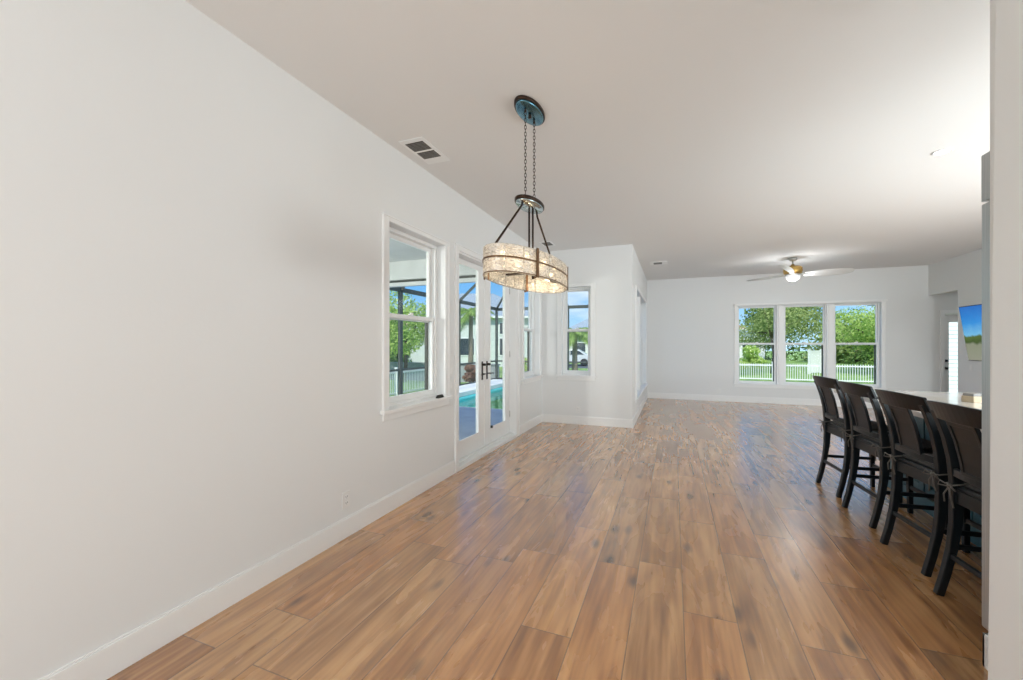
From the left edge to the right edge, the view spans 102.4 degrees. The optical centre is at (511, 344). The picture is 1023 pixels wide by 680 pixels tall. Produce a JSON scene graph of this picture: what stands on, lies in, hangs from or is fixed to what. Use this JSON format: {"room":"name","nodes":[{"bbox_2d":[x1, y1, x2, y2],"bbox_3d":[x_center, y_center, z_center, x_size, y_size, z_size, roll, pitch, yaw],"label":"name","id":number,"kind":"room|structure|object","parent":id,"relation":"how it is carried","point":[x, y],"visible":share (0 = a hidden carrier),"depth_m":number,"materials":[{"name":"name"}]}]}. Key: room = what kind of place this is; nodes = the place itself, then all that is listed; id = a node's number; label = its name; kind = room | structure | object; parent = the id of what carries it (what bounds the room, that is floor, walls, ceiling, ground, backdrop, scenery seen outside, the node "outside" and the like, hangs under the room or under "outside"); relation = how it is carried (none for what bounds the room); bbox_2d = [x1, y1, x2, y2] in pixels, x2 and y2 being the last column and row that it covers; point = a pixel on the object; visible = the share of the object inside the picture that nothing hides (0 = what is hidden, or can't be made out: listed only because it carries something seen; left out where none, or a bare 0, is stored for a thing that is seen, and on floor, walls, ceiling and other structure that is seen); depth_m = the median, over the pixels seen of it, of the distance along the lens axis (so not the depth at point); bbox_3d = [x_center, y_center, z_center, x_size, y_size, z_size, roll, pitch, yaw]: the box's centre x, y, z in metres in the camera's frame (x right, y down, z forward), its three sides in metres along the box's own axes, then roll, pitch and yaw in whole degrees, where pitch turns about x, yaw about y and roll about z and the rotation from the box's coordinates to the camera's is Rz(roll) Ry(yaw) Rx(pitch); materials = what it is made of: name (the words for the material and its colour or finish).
{"room":"dining room","nodes":[
{"label":"dining room","id":0,"kind":"room"},
{"bbox_2d":[0,0,541,679],"bbox_3d":[-1.356,-0.139,2.842,0.200,3.057,10.300,0,0,21],"label":"wall","id":1,"kind":"structure","parent":0,"point":[191,231],"depth_m":1.96,"materials":[{"name":"white paint"}]},
{"bbox_2d":[38,414,541,679],"bbox_3d":[-1.258,1.317,2.795,0.015,0.145,9.885,0,0,21],"label":"baseboard","id":2,"kind":"structure","parent":1,"relation":"attached to","point":[107,660],"depth_m":2.16,"materials":[{"name":"white paint"}]},
{"bbox_2d":[342,490,349,508],"bbox_3d":[-1.192,1.120,2.971,0.009,0.115,0.072,0,0,21],"label":"wall outlet","id":3,"kind":"object","parent":1,"relation":"attached to","point":[346,495],"visible":1,"depth_m":2.96,"materials":[{"name":"white plastic"}]},
{"bbox_2d":[380,213,452,421],"bbox_3d":[-0.932,-0.222,3.857,0.244,1.693,1.100,0,0,21],"label":"window","id":4,"kind":"structure","parent":1,"relation":"in","point":[397,406],"depth_m":4.01,"materials":[{"name":"white paint"}]},
{"bbox_2d":[389,238,498,287],"bbox_3d":[-3.919,-1.285,3.015,4.700,0.650,8.750,0,0,21],"label":"porch roof","id":5,"kind":"structure","parent":1,"relation":"attached to","point":[407,264],"depth_m":6.59,"materials":[{"name":"white paint"}]},
{"bbox_2d":[454,243,519,472],"bbox_3d":[-0.339,0.146,5.397,0.225,2.488,1.976,0,0,21],"label":"door","id":6,"kind":"structure","parent":1,"relation":"in","point":[487,438],"depth_m":5.38,"materials":[{"name":"white paint"}]},
{"bbox_2d":[521,279,542,384],"bbox_3d":[0.264,-0.222,6.906,0.244,1.693,1.010,0,0,21],"label":"window","id":7,"kind":"structure","parent":1,"relation":"in","point":[528,376],"depth_m":7.25,"materials":[{"name":"white paint"}]},
{"bbox_2d":[107,398,987,679],"bbox_3d":[3.500,1.450,3.171,9.000,0.120,14.460,0,0,21],"label":"floor","id":8,"kind":"structure","parent":0,"point":[698,539],"depth_m":2.42,"materials":[{"name":"brown wood"}]},
{"bbox_2d":[812,375,902,502],"bbox_3d":[3.232,0.849,3.885,0.571,1.088,0.525,0,0,15],"label":"bar stool","id":9,"kind":"object","parent":8,"relation":"on","point":[839,426],"visible":0.71,"depth_m":3.89,"materials":[{"name":"black wood"}]},
{"bbox_2d":[831,420,888,430],"bbox_3d":[3.302,0.751,3.866,0.380,0.042,0.400,0,0,15],"label":"cushion","id":10,"kind":"object","parent":9,"relation":"on","point":[835,424],"depth_m":3.85,"materials":[{"name":"fabric"}]},
{"bbox_2d":[837,381,947,534],"bbox_3d":[2.995,0.849,3.262,0.571,1.088,0.525,0,0,15],"label":"bar stool","id":11,"kind":"object","parent":8,"relation":"on","point":[875,444],"visible":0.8,"depth_m":3.23,"materials":[{"name":"black wood"}]},
{"bbox_2d":[860,434,931,448],"bbox_3d":[3.065,0.751,3.242,0.380,0.042,0.400,0,0,15],"label":"cushion","id":12,"kind":"object","parent":11,"relation":"on","point":[926,444],"depth_m":3.22,"materials":[{"name":"fabric"}]},
{"bbox_2d":[874,389,981,576],"bbox_3d":[2.751,0.849,2.620,0.571,1.088,0.525,0,0,15],"label":"bar stool","id":13,"kind":"object","parent":8,"relation":"on","point":[897,407],"visible":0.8,"depth_m":2.62,"materials":[{"name":"black wood"}]},
{"bbox_2d":[903,454,934,468],"bbox_3d":[2.821,0.751,2.602,0.380,0.042,0.400,0,0,15],"label":"cushion","id":14,"kind":"object","parent":13,"relation":"on","point":[928,465],"depth_m":2.67,"materials":[{"name":"fabric"}]},
{"bbox_2d":[887,416,981,546],"bbox_3d":[3.658,0.950,2.738,0.910,0.880,2.470,0,0,21],"label":"kitchen island","id":15,"kind":"object","parent":8,"relation":"on","point":[923,431],"visible":0.09,"depth_m":3.42,"materials":[{"name":"paint"}]},
{"bbox_2d":[834,389,981,432],"bbox_3d":[3.552,0.490,2.865,1.320,0.040,2.790,0,0,21],"label":"island countertop","id":16,"kind":"structure","parent":15,"relation":"on","point":[946,397],"depth_m":3.65,"materials":[{"name":"stone"}]},
{"bbox_2d":[961,393,981,402],"bbox_3d":[3.757,0.434,3.360,0.076,0.072,0.090,0,0,-3],"label":"box","id":17,"kind":"object","parent":16,"relation":"on","point":[966,397],"visible":0.91,"depth_m":3.33,"materials":[{"name":"beige cardboard"}]},
{"bbox_2d":[926,400,981,596],"bbox_3d":[2.521,0.849,2.033,0.571,1.088,0.525,0,0,16],"label":"bar stool","id":18,"kind":"object","parent":8,"relation":"on","point":[958,426],"visible":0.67,"depth_m":2.20,"materials":[{"name":"black wood"}]},
{"bbox_2d":[965,484,981,492],"bbox_3d":[2.590,0.751,2.013,0.380,0.042,0.400,0,0,16],"label":"cushion","id":19,"kind":"object","parent":18,"relation":"on","point":[974,489],"depth_m":2.18,"materials":[{"name":"fabric"}]},
{"bbox_2d":[981,151,989,629],"bbox_3d":[2.397,0.270,1.316,0.918,2.240,0.921,0,0,21],"label":"refrigerator","id":20,"kind":"object","parent":8,"relation":"on","point":[985,159],"visible":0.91,"depth_m":1.83,"materials":[{"name":"silver metal"}]},
{"bbox_2d":[185,0,989,279],"bbox_3d":[3.500,-1.767,3.171,9.000,0.200,14.460,0,0,21],"label":"ceiling","id":21,"kind":"structure","parent":0,"point":[708,138],"depth_m":2.87,"materials":[{"name":"white paint"}]},
{"bbox_2d":[399,137,449,163],"bbox_3d":[-0.741,-1.661,3.546,0.230,0.012,0.450,0,0,21],"label":"ceiling vent","id":22,"kind":"object","parent":21,"relation":"in","point":[419,146],"visible":1,"depth_m":3.52,"materials":[{"name":"white metal"}]},
{"bbox_2d":[482,95,567,292],"bbox_3d":[0.130,-1.042,2.919,0.446,1.249,1.149,0,0,25],"label":"chandelier","id":23,"kind":"object","parent":21,"relation":"hanging from","point":[529,110],"visible":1,"depth_m":2.80,"materials":[{"name":"beige glass"}]},
{"bbox_2d":[539,241,554,245],"bbox_3d":[0.593,-1.661,6.793,0.200,0.012,0.300,0,0,21],"label":"ceiling vent","id":24,"kind":"object","parent":21,"relation":"in","point":[549,243],"visible":0.94,"depth_m":6.76,"materials":[{"name":"white paint"}]},
{"bbox_2d":[650,261,667,264],"bbox_3d":[3.011,-1.661,8.412,0.340,0.012,0.300,0,0,21],"label":"ceiling vent","id":25,"kind":"object","parent":21,"relation":"in","point":[660,262],"visible":1,"depth_m":8.41,"materials":[{"name":"white paint"}]},
{"bbox_2d":[747,257,853,281],"bbox_3d":[5.552,-1.440,7.803,1.689,0.455,1.779,0,0,21],"label":"ceiling fan","id":26,"kind":"object","parent":21,"relation":"hanging from","point":[792,273],"visible":1,"depth_m":7.83,"materials":[{"name":"silver metal"}]},
{"bbox_2d":[931,148,953,155],"bbox_3d":[3.721,-1.662,3.556,0.136,0.010,0.136,0,0,21],"label":"recessed light","id":27,"kind":"object","parent":21,"relation":"in","point":[945,150],"visible":1,"depth_m":3.54,"materials":[{"name":"white paint"}]},
{"bbox_2d":[542,244,632,418],"bbox_3d":[1.313,-0.139,7.219,1.570,3.057,0.200,0,0,21],"label":"wall","id":28,"kind":"structure","parent":0,"point":[610,268],"depth_m":7.03,"materials":[{"name":"white paint"}]},
{"bbox_2d":[556,283,596,380],"bbox_3d":[1.156,-0.216,7.256,0.710,1.683,0.244,0,0,21],"label":"window","id":29,"kind":"structure","parent":28,"relation":"in","point":[589,375],"depth_m":7.26,"materials":[{"name":"white paint"}]},
{"bbox_2d":[542,414,632,427],"bbox_3d":[1.281,1.317,7.117,1.585,0.145,0.015,0,0,21],"label":"baseboard","id":30,"kind":"structure","parent":28,"relation":"attached to","point":[567,419],"depth_m":7.09,"materials":[{"name":"white paint"}]},
{"bbox_2d":[633,247,646,416],"bbox_3d":[2.711,-0.139,8.905,0.200,3.057,3.960,0,0,21],"label":"wall","id":31,"kind":"structure","parent":0,"point":[639,279],"depth_m":8.56,"materials":[{"name":"white paint"}]},
{"bbox_2d":[633,393,647,427],"bbox_3d":[2.771,1.317,8.766,0.015,0.145,4.145,0,0,21],"label":"baseboard","id":32,"kind":"structure","parent":31,"relation":"attached to","point":[641,406],"depth_m":8.11,"materials":[{"name":"white paint"}]},
{"bbox_2d":[635,285,647,402],"bbox_3d":[2.717,-0.006,8.860,0.244,2.123,3.080,0,0,21],"label":"window","id":33,"kind":"structure","parent":31,"relation":"in","point":[639,387],"depth_m":8.79,"materials":[{"name":"white paint"}]},
{"bbox_2d":[647,265,957,399],"bbox_3d":[6.835,-0.139,9.521,7.430,3.057,0.200,0,0,21],"label":"wall","id":34,"kind":"structure","parent":0,"point":[690,321],"depth_m":9.81,"materials":[{"name":"white paint"}]},
{"bbox_2d":[647,392,881,408],"bbox_3d":[6.224,1.317,9.646,5.800,0.145,0.015,0,0,21],"label":"baseboard","id":35,"kind":"structure","parent":34,"relation":"attached to","point":[771,400],"depth_m":9.89,"materials":[{"name":"white paint"}]},
{"bbox_2d":[733,299,887,389],"bbox_3d":[6.775,0.025,9.504,2.950,2.000,0.274,0,0,21],"label":"window","id":36,"kind":"structure","parent":34,"relation":"in","point":[828,345],"depth_m":9.44,"materials":[{"name":"white paint"}]},
{"bbox_2d":[940,310,957,391],"bbox_3d":[9.441,0.340,8.427,1.050,2.100,0.103,0,0,21],"label":"door","id":37,"kind":"structure","parent":34,"relation":"in","point":[946,316],"depth_m":8.56,"materials":[{"name":"white paint"}]},
{"bbox_2d":[928,249,981,392],"bbox_3d":[7.069,-0.139,4.133,0.140,3.057,9.660,0,0,21],"label":"wall","id":38,"kind":"structure","parent":0,"point":[962,274],"depth_m":7.61,"materials":[{"name":"white paint"}]},
{"bbox_2d":[959,304,981,360],"bbox_3d":[7.585,-0.189,6.230,0.429,0.926,1.660,0,0,21],"label":"television","id":39,"kind":"object","parent":38,"relation":"attached to","point":[971,315],"visible":0.18,"depth_m":6.83,"materials":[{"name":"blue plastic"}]},
{"bbox_2d":[988,0,1022,679],"bbox_3d":[1.020,-0.139,-0.728,0.387,3.057,5.390,0,0,21],"label":"wall","id":40,"kind":"structure","parent":0,"point":[1005,628],"depth_m":1.37,"materials":[{"name":"white paint"}]},
{"bbox_2d":[982,632,987,670],"bbox_3d":[1.040,1.317,-0.620,0.375,0.145,5.205,0,0,21],"label":"baseboard","id":41,"kind":"structure","parent":40,"relation":"attached to","point":[984,635],"depth_m":1.77,"materials":[{"name":"white paint"}]},
{"label":"outside","id":42,"kind":"structure","parent":0,"visible":0},
{"bbox_2d":[389,351,873,396],"bbox_3d":[20.092,2.040,51.199,180.000,0.300,170.000,0,0,21],"label":"lawn","id":43,"kind":"structure","parent":42,"point":[799,361],"depth_m":26.82,"materials":[{"name":"green plant"}]},
{"bbox_2d":[389,343,411,361],"bbox_3d":[-9.463,0.871,32.744,2.949,2.349,3.383,0,0,-35],"label":"bush","id":44,"kind":"object","parent":43,"relation":"on","point":[392,358],"visible":0.14,"depth_m":31.52,"materials":[{"name":"green plant"}]},
{"bbox_2d":[389,367,424,395],"bbox_3d":[-4.642,1.370,14.176,0.120,1.040,11.120,0,0,21],"label":"picket fence","id":45,"kind":"object","parent":43,"relation":"on","point":[395,393],"visible":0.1,"depth_m":15.85,"materials":[{"name":"white plastic"}]},
{"bbox_2d":[389,290,425,381],"bbox_3d":[-5.303,-0.433,20.698,3.936,4.671,4.375,0,0,38],"label":"tree","id":46,"kind":"object","parent":43,"relation":"on","point":[409,340],"visible":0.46,"depth_m":19.71,"materials":[{"name":"green plant"}]},
{"bbox_2d":[389,362,500,381],"bbox_3d":[-4.170,1.420,21.402,7.700,0.940,0.300,0,0,21],"label":"fence","id":47,"kind":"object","parent":43,"relation":"on","point":[392,365],"depth_m":21.59,"materials":[{"name":"grey paint"}]},
{"bbox_2d":[409,294,527,366],"bbox_3d":[-3.241,-1.475,39.085,12.040,6.730,9.020,0,0,-1],"label":"house","id":48,"kind":"structure","parent":43,"relation":"on","point":[419,355],"depth_m":35.09,"materials":[{"name":"paint"}]},
{"bbox_2d":[462,364,475,382],"bbox_3d":[-1.804,1.317,19.142,1.179,0.934,0.856,0,0,-22],"label":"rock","id":49,"kind":"object","parent":43,"relation":"on","point":[471,376],"visible":0.64,"depth_m":18.90,"materials":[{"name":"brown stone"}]},
{"bbox_2d":[461,307,494,362],"bbox_3d":[-2.582,-0.217,25.160,3.188,4.214,3.189,0,0,-5],"label":"palm tree","id":50,"kind":"object","parent":43,"relation":"on","point":[469,313],"visible":0.44,"depth_m":25.03,"materials":[{"name":"green plant"}]},
{"bbox_2d":[524,357,526,371],"bbox_3d":[0.773,1.321,21.763,1.381,1.309,1.224,0,0,-17],"label":"bush","id":51,"kind":"object","parent":43,"relation":"on","point":[525,359],"visible":0.06,"depth_m":21.64,"materials":[{"name":"green plant"}]},
{"bbox_2d":[569,327,587,369],"bbox_3d":[3.388,0.476,22.278,2.824,2.827,2.819,0,0,21],"label":"palm tree","id":52,"kind":"object","parent":43,"relation":"on","point":[573,336],"visible":0.3,"depth_m":21.77,"materials":[{"name":"green plant"}]},
{"bbox_2d":[569,319,587,353],"bbox_3d":[12.503,-0.910,60.001,13.040,5.600,10.020,0,0,11],"label":"house","id":53,"kind":"structure","parent":43,"relation":"on","point":[581,345],"depth_m":56.12,"materials":[{"name":"white paint"}]},
{"bbox_2d":[739,330,767,362],"bbox_3d":[23.606,0.075,43.875,6.640,3.630,6.020,0,0,29],"label":"house","id":54,"kind":"structure","parent":43,"relation":"on","point":[762,354],"depth_m":41.12,"materials":[{"name":"white paint"}]},
{"bbox_2d":[739,345,768,369],"bbox_3d":[15.041,0.789,25.680,2.061,1.605,1.734,0,0,-36],"label":"bush","id":55,"kind":"object","parent":43,"relation":"on","point":[751,353],"visible":0.88,"depth_m":25.33,"materials":[{"name":"green plant"}]},
{"bbox_2d":[744,308,809,360],"bbox_3d":[32.367,-1.297,51.622,8.136,9.124,9.523,0,0,-8],"label":"tree","id":56,"kind":"object","parent":43,"relation":"on","point":[792,348],"visible":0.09,"depth_m":49.99,"materials":[{"name":"green plant"}]},
{"bbox_2d":[739,307,816,373],"bbox_3d":[17.069,-1.411,26.513,4.298,6.631,3.916,0,0,-39],"label":"tree","id":57,"kind":"object","parent":43,"relation":"on","point":[763,312],"visible":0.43,"depth_m":26.14,"materials":[{"name":"green plant"}]},
{"bbox_2d":[739,306,836,350],"bbox_3d":[22.119,-1.564,33.575,7.440,6.963,7.032,0,0,21],"label":"tree","id":58,"kind":"object","parent":43,"relation":"on","point":[760,334],"visible":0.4,"depth_m":32.83,"materials":[{"name":"green plant"}]},
{"bbox_2d":[739,362,873,382],"bbox_3d":[14.718,1.395,21.080,16.120,0.990,0.120,0,0,21],"label":"picket fence","id":59,"kind":"object","parent":43,"relation":"on","point":[742,364],"visible":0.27,"depth_m":20.91,"materials":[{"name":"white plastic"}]},
{"bbox_2d":[808,349,820,373],"bbox_3d":[20.449,1.090,27.178,3.300,1.600,0.120,0,0,-31],"label":"privacy fence","id":60,"kind":"object","parent":43,"relation":"on","point":[814,357],"visible":0.38,"depth_m":26.67,"materials":[{"name":"white plastic"}]},
{"bbox_2d":[802,312,873,363],"bbox_3d":[34.902,-0.087,41.823,9.089,6.849,9.624,0,0,21],"label":"tree","id":61,"kind":"object","parent":43,"relation":"on","point":[840,349],"visible":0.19,"depth_m":41.30,"materials":[{"name":"green plant"}]},
{"bbox_2d":[817,305,874,368],"bbox_3d":[23.282,-0.195,25.585,5.842,5.440,7.454,0,0,-43],"label":"tree","id":62,"kind":"object","parent":43,"relation":"on","point":[857,331],"visible":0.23,"depth_m":26.14,"materials":[{"name":"green plant"}]},
{"bbox_2d":[841,322,873,369],"bbox_3d":[28.481,-0.037,31.077,4.990,5.904,5.152,0,0,-31],"label":"tree","id":63,"kind":"object","parent":43,"relation":"on","point":[866,351],"visible":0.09,"depth_m":31.40,"materials":[{"name":"green plant"}]},
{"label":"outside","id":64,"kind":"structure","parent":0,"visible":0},
{"bbox_2d":[569,364,587,367],"bbox_3d":[6.219,1.880,35.695,17.500,0.020,6.000,0,0,21],"label":"driveway","id":65,"kind":"structure","parent":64,"point":[570,365],"depth_m":34.98,"materials":[{"name":"concrete"}]},
{"bbox_2d":[569,349,587,365],"bbox_3d":[5.147,1.157,36.653,4.286,1.415,1.800,0,0,13],"label":"car","id":66,"kind":"object","parent":65,"relation":"on","point":[581,355],"visible":0.26,"depth_m":35.59,"materials":[{"name":"white metal"}]},
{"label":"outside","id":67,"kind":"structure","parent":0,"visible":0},
{"bbox_2d":[459,386,502,440],"bbox_3d":[0.684,1.840,6.875,10.950,0.700,19.300,0,0,21],"label":"pool deck","id":68,"kind":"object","parent":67,"point":[467,415],"depth_m":8.18,"materials":[{"name":"grey concrete"}]},
{"bbox_2d":[459,379,502,408],"bbox_3d":[0.034,2.130,12.475,4.150,1.520,6.550,0,0,21],"label":"swimming pool","id":69,"kind":"object","parent":68,"relation":"in","point":[496,394],"visible":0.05,"depth_m":12.26,"materials":[{"name":"liquid"}]},
{"bbox_2d":[389,283,587,394],"bbox_3d":[0.371,-0.580,11.623,6.280,4.140,10.410,0,0,21],"label":"pool enclosure","id":70,"kind":"object","parent":68,"relation":"on","point":[400,290],"visible":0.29,"depth_m":14.33,"materials":[{"name":"brown metal"}]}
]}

